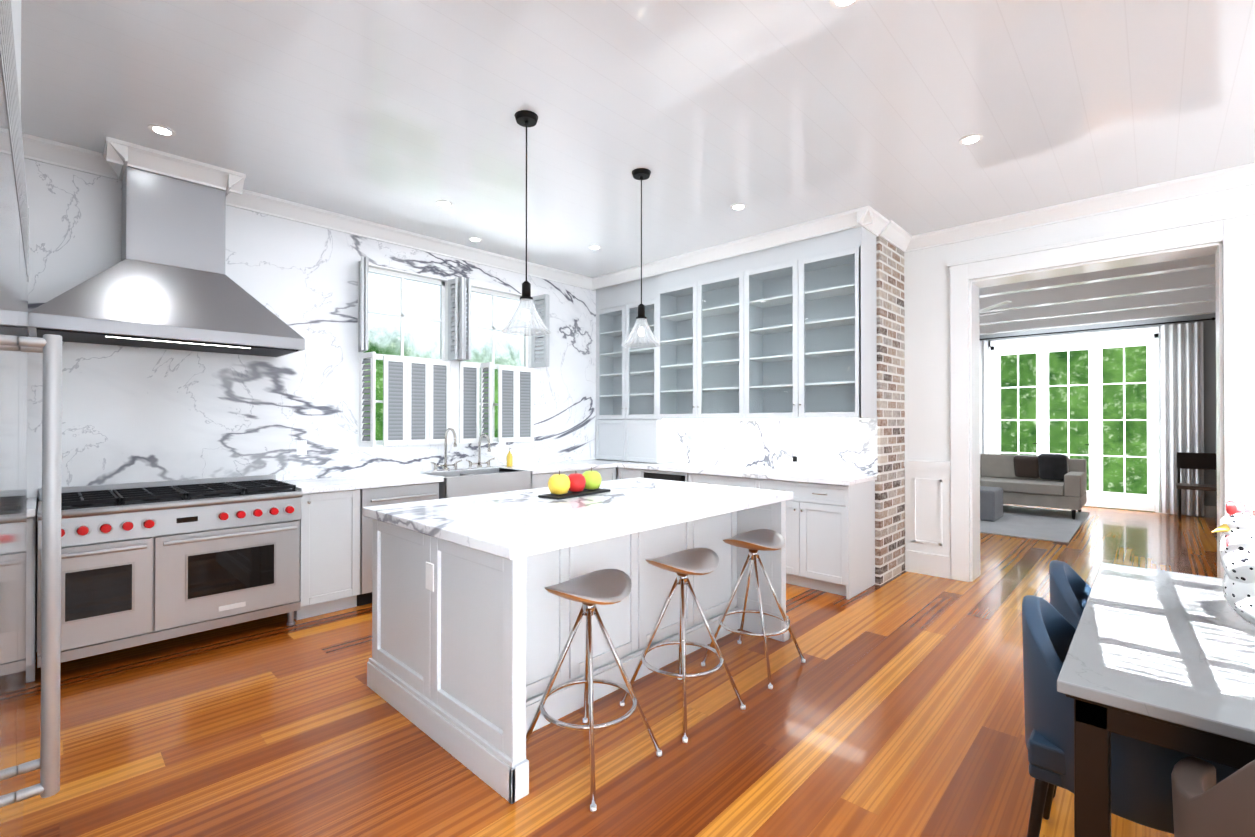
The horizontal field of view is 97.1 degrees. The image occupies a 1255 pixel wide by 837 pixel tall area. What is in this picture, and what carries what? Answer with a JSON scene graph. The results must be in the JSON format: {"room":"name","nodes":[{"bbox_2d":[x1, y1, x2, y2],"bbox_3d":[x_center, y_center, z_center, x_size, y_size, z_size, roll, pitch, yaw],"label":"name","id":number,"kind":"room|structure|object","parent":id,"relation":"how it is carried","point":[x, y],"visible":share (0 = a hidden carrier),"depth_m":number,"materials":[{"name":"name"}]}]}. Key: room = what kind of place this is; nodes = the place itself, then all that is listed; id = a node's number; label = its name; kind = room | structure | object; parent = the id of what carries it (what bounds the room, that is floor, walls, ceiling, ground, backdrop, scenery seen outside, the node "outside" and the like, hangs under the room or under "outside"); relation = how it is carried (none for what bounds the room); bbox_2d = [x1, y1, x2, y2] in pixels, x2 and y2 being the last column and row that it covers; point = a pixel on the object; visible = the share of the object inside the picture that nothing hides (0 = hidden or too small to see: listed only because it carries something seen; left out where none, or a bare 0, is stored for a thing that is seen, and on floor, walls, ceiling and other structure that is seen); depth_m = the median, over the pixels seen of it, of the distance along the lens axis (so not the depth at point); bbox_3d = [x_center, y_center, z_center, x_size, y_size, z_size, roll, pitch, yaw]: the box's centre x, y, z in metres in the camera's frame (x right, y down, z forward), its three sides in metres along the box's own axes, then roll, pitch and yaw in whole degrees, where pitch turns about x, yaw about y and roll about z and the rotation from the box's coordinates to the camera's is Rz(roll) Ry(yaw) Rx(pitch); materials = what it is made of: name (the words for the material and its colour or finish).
{"room":"kitchen and dining room","nodes":[
{"label":"kitchen and dining room","id":0,"kind":"room"},
{"bbox_2d":[24,158,605,651],"bbox_3d":[-2.215,-0.124,4.810,0.150,3.050,5.800,0,0,44],"label":"wall","id":1,"kind":"structure","parent":0,"point":[130,414],"depth_m":4.13,"materials":[{"name":"stone"}]},
{"bbox_2d":[22,133,124,180],"bbox_3d":[-3.633,-1.599,3.151,0.095,0.115,1.130,0,0,44],"label":"crown molding","id":2,"kind":"structure","parent":1,"relation":"attached to","point":[35,148],"depth_m":3.37,"materials":[{"name":"white wood"}]},
{"bbox_2d":[28,166,304,356],"bbox_3d":[-2.890,-1.058,3.566,0.587,1.189,1.300,0,0,44],"label":"range hood","id":3,"kind":"object","parent":1,"relation":"attached to","point":[166,282],"visible":0.85,"depth_m":3.48,"materials":[{"name":"silver metal"}]},
{"bbox_2d":[297,440,306,454],"label":"outlet plates","id":4,"kind":"object","parent":1,"relation":"attached to","point":[301,447],"depth_m":4.34,"materials":[{"name":"white plastic"}]},
{"bbox_2d":[226,191,596,289],"bbox_3d":[-1.641,-1.588,5.244,0.095,0.115,3.650,0,0,44],"label":"crown molding","id":5,"kind":"structure","parent":1,"relation":"attached to","point":[257,202],"depth_m":4.82,"materials":[{"name":"white wood"}]},
{"bbox_2d":[357,262,531,446],"bbox_3d":[-1.680,-0.536,5.338,0.099,1.562,1.802,0,0,44],"label":"window","id":6,"kind":"structure","parent":1,"relation":"in","point":[442,283],"depth_m":5.27,"materials":[{"name":"white wood"}]},
{"bbox_2d":[358,256,548,446],"bbox_3d":[-1.547,-0.537,5.228,0.246,1.550,1.920,0,0,44],"label":"window shutters","id":7,"kind":"object","parent":6,"relation":"attached to","point":[416,401],"visible":0.96,"depth_m":5.16,"materials":[{"name":"white wood"}]},
{"bbox_2d":[552,441,556,450],"label":"outlet plates","id":8,"kind":"object","parent":1,"relation":"attached to","point":[554,443],"depth_m":6.16,"materials":[{"name":"white plastic"}]},
{"bbox_2d":[22,500,1216,836],"bbox_3d":[3.593,1.453,5.210,8.600,0.100,14.800,0,0,44],"label":"floor","id":9,"kind":"structure","parent":0,"point":[892,708],"depth_m":2.42,"materials":[{"name":"brown wood"}]},
{"bbox_2d":[0,0,61,836],"bbox_3d":[-1.490,-0.143,0.893,2.400,3.045,0.817,0,0,44],"label":"refrigerator","id":10,"kind":"object","parent":9,"relation":"on","point":[17,344],"visible":1,"depth_m":1.29,"materials":[{"name":"silver metal"}]},
{"bbox_2d":[26,509,36,682],"bbox_3d":[-3.568,0.950,2.825,0.611,0.880,0.758,0,0,44],"label":"base cabinet","id":11,"kind":"object","parent":9,"relation":"on","point":[31,551],"depth_m":2.88,"materials":[{"name":"white wood"}]},
{"bbox_2d":[27,459,631,516],"bbox_3d":[-1.878,0.609,4.570,0.656,0.262,5.614,0,0,44],"label":"countertop","id":12,"kind":"structure","parent":11,"relation":"on","point":[470,482],"depth_m":4.72,"materials":[{"name":"stone"}]},
{"bbox_2d":[430,428,461,470],"bbox_3d":[-1.625,0.281,5.074,0.213,0.397,0.316,0,0,44],"label":"faucet","id":13,"kind":"object","parent":12,"relation":"on","point":[445,467],"visible":1,"depth_m":5.12,"materials":[{"name":"silver metal"}]},
{"bbox_2d":[466,433,494,468],"bbox_3d":[-1.384,0.312,5.342,0.213,0.337,0.316,0,0,44],"label":"filter faucet","id":14,"kind":"object","parent":12,"relation":"on","point":[479,463],"visible":1,"depth_m":5.38,"materials":[{"name":"silver metal"}]},
{"bbox_2d":[507,448,512,466],"bbox_3d":[-1.181,0.387,5.562,0.065,0.189,0.060,0,0,44],"label":"soap bottle","id":15,"kind":"object","parent":12,"relation":"on","point":[509,459],"visible":1,"depth_m":5.54,"materials":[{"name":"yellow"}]},
{"bbox_2d":[37,474,302,667],"bbox_3d":[-2.836,0.906,3.504,0.722,0.974,1.226,0,0,44],"label":"range","id":16,"kind":"object","parent":9,"relation":"on","point":[142,563],"visible":0.88,"depth_m":3.28,"materials":[{"name":"silver metal"}]},
{"bbox_2d":[294,489,359,619],"bbox_3d":[-2.319,0.957,4.138,0.611,0.880,0.399,0,0,44],"label":"base cabinet","id":17,"kind":"object","parent":9,"relation":"on","point":[329,552],"depth_m":3.93,"materials":[{"name":"white wood"}]},
{"bbox_2d":[357,482,438,605],"bbox_3d":[-1.945,0.959,4.486,0.672,0.879,0.610,0,0,44],"label":"dishwasher","id":18,"kind":"object","parent":9,"relation":"on","point":[394,494],"visible":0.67,"depth_m":4.13,"materials":[{"name":"silver metal"}]},
{"bbox_2d":[532,470,581,488],"bbox_3d":[-0.930,0.965,5.597,0.611,0.880,0.680,0,0,44],"label":"base cabinet","id":19,"kind":"object","parent":9,"relation":"on","point":[538,480],"depth_m":5.30,"materials":[{"name":"white wood"}]},
{"bbox_2d":[367,501,789,803],"bbox_3d":[-0.163,0.952,3.196,1.296,0.879,2.096,0,0,44],"label":"kitchen island","id":20,"kind":"object","parent":9,"relation":"on","point":[468,644],"visible":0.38,"depth_m":2.59,"materials":[{"name":"painted wood"},{"name":"marble"}]},
{"bbox_2d":[363,477,792,559],"bbox_3d":[-0.163,0.487,3.199,1.330,0.048,2.130,0,0,44],"label":"island countertop","id":21,"kind":"structure","parent":20,"relation":"on","point":[512,525],"depth_m":2.74,"materials":[{"name":"stone"}]},
{"bbox_2d":[538,467,610,499],"bbox_3d":[-0.316,0.386,3.386,0.170,0.154,0.470,0,0,37],"label":"fruit plate","id":22,"kind":"object","parent":21,"relation":"on","point":[562,486],"visible":1,"depth_m":3.33,"materials":[{"name":"yellow food"}]},
{"bbox_2d":[526,569,661,811],"bbox_3d":[-0.157,1.019,2.252,0.434,0.735,0.433,0,0,38],"label":"stool","id":23,"kind":"object","parent":9,"relation":"on","point":[589,591],"visible":0.96,"depth_m":2.23,"materials":[{"name":"silver metal"}]},
{"bbox_2d":[582,467,615,480],"bbox_3d":[-0.558,0.967,5.988,0.611,0.880,0.630,0,0,44],"label":"base cabinet","id":24,"kind":"object","parent":9,"relation":"on","point":[607,474],"depth_m":5.91,"materials":[{"name":"white wood"}]},
{"bbox_2d":[596,418,619,460],"bbox_3d":[-0.089,0.248,6.538,0.532,0.472,0.298,0,0,44],"label":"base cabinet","id":25,"kind":"object","parent":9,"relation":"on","point":[608,430],"depth_m":6.47,"materials":[{"name":"grey wood"}]},
{"bbox_2d":[618,467,642,479],"bbox_3d":[0.211,0.967,6.081,0.356,0.880,0.556,0,0,44],"label":"base cabinet","id":26,"kind":"object","parent":9,"relation":"on","point":[623,473],"depth_m":5.89,"materials":[{"name":"white wood"}]},
{"bbox_2d":[642,469,687,481],"bbox_3d":[0.540,0.915,5.733,0.594,0.774,0.602,0,0,44],"label":"drawer","id":27,"kind":"object","parent":26,"relation":"in","point":[668,475],"visible":0.1,"depth_m":5.54,"materials":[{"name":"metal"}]},
{"bbox_2d":[620,418,675,462],"bbox_3d":[0.228,0.247,6.237,0.531,0.472,0.298,0,0,44],"label":"cabinet","id":28,"kind":"object","parent":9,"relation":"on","point":[649,440],"depth_m":6.10,"materials":[{"name":"grey wood"}]},
{"bbox_2d":[620,548,745,742],"bbox_3d":[0.264,1.022,2.672,0.433,0.735,0.434,0,0,-42],"label":"stool","id":29,"kind":"object","parent":9,"relation":"on","point":[683,564],"visible":1,"depth_m":2.65,"materials":[{"name":"silver metal"}]},
{"bbox_2d":[688,473,745,486],"bbox_3d":[1.064,0.963,5.270,0.798,0.880,0.556,0,0,44],"label":"base cabinet","id":30,"kind":"object","parent":9,"relation":"on","point":[692,477],"depth_m":5.12,"materials":[{"name":"white wood"}]},
{"bbox_2d":[701,529,804,688],"bbox_3d":[0.715,1.024,3.147,0.454,0.735,0.453,0,0,44],"label":"stool","id":31,"kind":"object","parent":9,"relation":"on","point":[753,542],"visible":1,"depth_m":3.13,"materials":[{"name":"silver metal"}]},
{"bbox_2d":[746,478,874,599],"bbox_3d":[1.583,0.960,4.775,0.867,0.880,0.558,0,0,44],"label":"base cabinet","id":32,"kind":"object","parent":9,"relation":"on","point":[830,538],"depth_m":4.47,"materials":[{"name":"white wood"}]},
{"bbox_2d":[617,462,876,485],"bbox_3d":[0.993,0.502,5.314,2.502,0.040,0.578,0,0,44],"label":"countertop","id":33,"kind":"structure","parent":32,"relation":"on","point":[846,479],"depth_m":4.94,"materials":[{"name":"stone"}]},
{"bbox_2d":[875,236,904,584],"bbox_3d":[2.182,-0.123,5.042,0.440,3.050,0.640,0,0,44],"label":"wall pier","id":34,"kind":"object","parent":9,"relation":"on","point":[889,522],"visible":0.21,"depth_m":4.84,"materials":[{"name":"brick"}]},
{"bbox_2d":[980,505,1089,542],"bbox_3d":[4.834,1.413,8.343,3.080,0.012,2.850,0,0,44],"label":"rug","id":35,"kind":"object","parent":9,"relation":"on","point":[1054,525],"visible":0.36,"depth_m":7.33,"materials":[{"name":"fabric"}]},
{"bbox_2d":[980,486,1002,521],"bbox_3d":[4.955,1.193,7.919,0.600,0.422,0.610,0,0,44],"label":"ottoman","id":36,"kind":"object","parent":35,"relation":"on","point":[991,504],"visible":0.31,"depth_m":7.58,"materials":[{"name":"fabric"}]},
{"bbox_2d":[980,453,1086,518],"bbox_3d":[5.600,0.969,8.845,2.600,0.881,0.970,0,0,44],"label":"sofa","id":37,"kind":"object","parent":35,"relation":"on","point":[1052,480],"visible":0.58,"depth_m":8.18,"materials":[{"name":"grey fabric"}]},
{"bbox_2d":[1049,560,1091,797],"bbox_3d":[1.864,0.976,2.054,0.478,0.819,0.565,0,0,44],"label":"dining chair","id":38,"kind":"object","parent":9,"relation":"on","point":[1070,588],"visible":0.15,"depth_m":2.11,"materials":[{"name":"blue leather"}]},
{"bbox_2d":[1022,595,1238,836],"bbox_3d":[1.437,0.974,1.604,0.478,0.819,0.565,0,0,44],"label":"dining chair","id":39,"kind":"object","parent":9,"relation":"on","point":[1141,785],"visible":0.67,"depth_m":1.53,"materials":[{"name":"blue leather"}]},
{"bbox_2d":[1057,562,1254,836],"bbox_3d":[1.918,1.008,1.567,0.960,0.751,1.550,0,0,44],"label":"dining table","id":40,"kind":"object","parent":9,"relation":"on","point":[1164,658],"visible":0.96,"depth_m":1.36,"materials":[{"name":"stone"}]},
{"bbox_2d":[1212,501,1254,625],"bbox_3d":[1.947,0.435,1.602,0.374,0.392,0.321,0,0,44],"label":"rooster","id":41,"kind":"object","parent":40,"relation":"on","point":[1236,527],"visible":1,"depth_m":1.60,"materials":[{"name":"white ceramic"}]},
{"bbox_2d":[1176,452,1216,520],"bbox_3d":[7.929,0.950,7.695,0.440,0.929,0.455,0,0,44],"label":"chair","id":42,"kind":"object","parent":9,"relation":"on","point":[1206,461],"visible":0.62,"depth_m":7.78,"materials":[{"name":"black wood"}]},
{"bbox_2d":[1171,756,1254,836],"bbox_3d":[1.347,0.911,0.968,0.565,0.939,0.478,0,0,44],"label":"dining chair","id":43,"kind":"object","parent":9,"relation":"on","point":[1205,804],"visible":1,"depth_m":1.04,"materials":[{"name":"brown leather"}]},
{"bbox_2d":[21,0,1254,277],"bbox_3d":[0.963,-1.711,2.428,8.050,0.100,6.720,0,0,44],"label":"ceiling","id":44,"kind":"structure","parent":0,"point":[769,114],"depth_m":2.93,"materials":[{"name":"white paint"}]},
{"bbox_2d":[148,124,175,135],"bbox_3d":[-2.673,-1.653,3.183,0.123,0.009,0.122,0,0,35],"label":"recessed light","id":45,"kind":"object","parent":44,"relation":"in","point":[159,129],"depth_m":3.17,"materials":[{"name":"white"}]},
{"bbox_2d":[102,137,249,200],"bbox_3d":[-2.854,-1.597,3.534,0.095,0.115,0.690,0,0,44],"label":"crown molding","id":46,"kind":"structure","parent":44,"relation":"attached to","point":[115,158],"depth_m":3.50,"materials":[{"name":"white wood"}]},
{"bbox_2d":[436,200,452,206],"bbox_3d":[-1.405,-1.647,4.254,0.122,0.009,0.122,0,0,35],"label":"recessed light","id":47,"kind":"object","parent":44,"relation":"in","point":[443,203],"depth_m":4.24,"materials":[{"name":"white"}]},
{"bbox_2d":[468,237,481,241],"bbox_3d":[-1.398,-1.643,5.089,0.123,0.009,0.122,0,0,35],"label":"recessed light","id":48,"kind":"object","parent":44,"relation":"in","point":[475,239],"depth_m":5.07,"materials":[{"name":"white"}]},
{"bbox_2d":[501,110,550,335],"bbox_3d":[-0.555,-1.065,3.041,0.268,1.184,0.268,0,0,44],"label":"pendant light","id":49,"kind":"object","parent":44,"relation":"hanging from","point":[525,118],"visible":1,"depth_m":3.02,"materials":[{"name":"clear glass"}]},
{"bbox_2d":[588,245,600,249],"bbox_3d":[-0.314,-1.642,5.328,0.122,0.009,0.122,0,0,-1],"label":"recessed light","id":50,"kind":"object","parent":44,"relation":"in","point":[594,247],"depth_m":5.31,"materials":[{"name":"white"}]},
{"bbox_2d":[622,168,660,347],"bbox_3d":[0.093,-1.072,3.722,0.268,1.164,0.268,0,0,44],"label":"pendant light","id":51,"kind":"object","parent":44,"relation":"hanging from","point":[641,174],"visible":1,"depth_m":3.70,"materials":[{"name":"black metal"}]},
{"bbox_2d":[730,203,745,209],"bbox_3d":[0.864,-1.647,4.317,0.123,0.009,0.123,0,0,35],"label":"recessed light","id":52,"kind":"object","parent":44,"relation":"in","point":[739,206],"depth_m":4.30,"materials":[{"name":"white"}]},
{"bbox_2d":[829,0,858,8],"bbox_3d":[0.860,-1.658,2.181,0.122,0.009,0.122,0,0,35],"label":"recessed light","id":53,"kind":"object","parent":44,"relation":"in","point":[836,4],"depth_m":2.21,"materials":[{"name":"white plastic"}]},
{"bbox_2d":[959,134,982,144],"bbox_3d":[2.035,-1.652,3.285,0.123,0.009,0.122,0,0,35],"label":"recessed light","id":54,"kind":"object","parent":44,"relation":"in","point":[973,138],"depth_m":3.27,"materials":[{"name":"white plastic"}]},
{"bbox_2d":[590,206,873,288],"bbox_3d":[0.762,-1.587,5.411,3.145,0.115,0.095,0,0,44],"label":"crown molding","id":55,"kind":"structure","parent":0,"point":[863,217],"depth_m":5.08,"materials":[{"name":"white wood"}]},
{"bbox_2d":[615,419,877,479],"bbox_3d":[1.129,-0.118,6.039,3.300,3.050,0.648,0,0,44],"label":"backsplash","id":56,"kind":"structure","parent":0,"point":[842,446],"depth_m":5.26,"materials":[{"name":"white stone"}]},
{"bbox_2d":[596,275,675,313],"bbox_3d":[0.073,-1.464,6.400,0.969,0.345,0.288,0,0,44],"label":"upper cabinet","id":57,"kind":"object","parent":56,"relation":"attached to","point":[623,298],"depth_m":6.25,"materials":[{"name":"grey wood"}]},
{"bbox_2d":[656,226,875,297],"bbox_3d":[1.207,-1.509,5.297,2.155,0.266,0.323,0,0,44],"label":"upper cabinet","id":58,"kind":"object","parent":56,"relation":"attached to","point":[850,245],"depth_m":5.00,"materials":[{"name":"grey wood"}]},
{"bbox_2d":[866,210,913,252],"bbox_3d":[2.207,-1.591,4.702,0.115,0.115,0.870,0,0,44],"label":"crown molding","id":59,"kind":"structure","parent":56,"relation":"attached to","point":[888,230],"depth_m":4.74,"materials":[{"name":"white wood"}]},
{"bbox_2d":[904,184,1254,461],"bbox_3d":[3.158,-0.124,4.762,8.100,3.050,0.300,0,0,44],"label":"wall","id":60,"kind":"structure","parent":0,"point":[927,344],"depth_m":4.91,"materials":[{"name":"white paint"}]},
{"bbox_2d":[904,460,950,578],"bbox_3d":[4.209,0.884,3.522,4.575,1.020,0.040,0,0,44],"label":"panel","id":61,"kind":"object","parent":60,"relation":"attached to","point":[927,517],"depth_m":4.97,"materials":[{"name":"white wood"}]},
{"bbox_2d":[910,162,1254,251],"bbox_3d":[4.145,-1.597,3.558,4.460,0.115,0.095,0,0,44],"label":"crown molding","id":62,"kind":"structure","parent":60,"relation":"attached to","point":[1242,175],"depth_m":4.14,"materials":[{"name":"white wood"}]},
{"bbox_2d":[947,209,1254,581],"bbox_3d":[3.582,0.016,4.358,1.810,2.765,0.380,0,0,44],"label":"door frame","id":63,"kind":"structure","parent":60,"relation":"attached to","point":[1233,251],"depth_m":4.05,"materials":[{"name":"white wood"}]},
{"bbox_2d":[980,313,1215,505],"bbox_3d":[7.190,-0.101,9.215,7.800,3.050,0.150,0,0,44],"label":"wall","id":64,"kind":"structure","parent":0,"point":[1209,345],"depth_m":8.01,"materials":[{"name":"grey paint"}]},
{"bbox_2d":[989,327,1168,513],"bbox_3d":[7.262,0.023,9.124,2.350,2.799,0.178,0,0,44],"label":"doors","id":65,"kind":"structure","parent":64,"relation":"in","point":[1097,496],"depth_m":8.88,"materials":[{"name":"white wood"}]},
{"bbox_2d":[980,317,1215,339],"bbox_3d":[7.165,-1.407,9.037,3.322,0.044,0.151,0,0,44],"label":"curtain rod","id":66,"kind":"object","parent":64,"relation":"attached to","point":[1213,318],"visible":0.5,"depth_m":8.66,"materials":[{"name":"black metal"}]},
{"bbox_2d":[980,340,988,453],"bbox_3d":[6.186,0.017,9.887,0.440,2.780,0.070,0,0,44],"label":"panel","id":67,"kind":"object","parent":66,"relation":"hanging from","point":[984,345],"depth_m":9.77,"materials":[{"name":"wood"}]},
{"bbox_2d":[1159,322,1203,515],"bbox_3d":[8.077,0.008,8.087,0.460,2.780,0.070,0,0,44],"label":"curtain","id":68,"kind":"object","parent":66,"relation":"hanging from","point":[1181,397],"depth_m":8.08,"materials":[{"name":"fabric"}]},
{"bbox_2d":[1169,506,1215,517],"bbox_3d":[7.131,1.343,9.146,7.500,0.160,0.020,0,0,44],"label":"baseboard","id":69,"kind":"structure","parent":64,"relation":"attached to","point":[1209,511],"depth_m":7.96,"materials":[{"name":"white wood"}]},
{"bbox_3d":[5.197,-1.687,7.130,7.800,0.100,5.930,0,0,44],"label":"ceiling","id":70,"kind":"structure","parent":0,"visible":0},
{"bbox_2d":[979,254,1215,334],"bbox_3d":[5.173,-1.537,7.104,7.500,0.199,4.540,0,0,44],"label":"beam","id":71,"kind":"structure","parent":70,"relation":"attached to","point":[1179,287],"depth_m":6.93,"materials":[{"name":"white"}]},
{"bbox_2d":[979,300,1011,316],"bbox_3d":[3.946,-1.294,6.760,1.272,0.289,1.215,0,0,44],"label":"ceiling fan","id":72,"kind":"object","parent":71,"relation":"hanging from","point":[993,306],"visible":0.08,"depth_m":6.38,"materials":[{"name":"white"}]},
{"label":"outside","id":73,"kind":"structure","parent":0,"visible":0},
{"bbox_2d":[1001,335,1159,499],"bbox_3d":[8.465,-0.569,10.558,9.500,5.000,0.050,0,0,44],"label":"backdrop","id":74,"kind":"structure","parent":73,"point":[1136,371],"depth_m":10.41,"materials":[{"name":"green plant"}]},
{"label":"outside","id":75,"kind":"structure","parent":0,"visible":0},
{"bbox_2d":[364,273,523,439],"bbox_3d":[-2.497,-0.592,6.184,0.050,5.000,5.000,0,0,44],"label":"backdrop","id":76,"kind":"structure","parent":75,"point":[422,334],"depth_m":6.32,"materials":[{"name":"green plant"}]}
]}

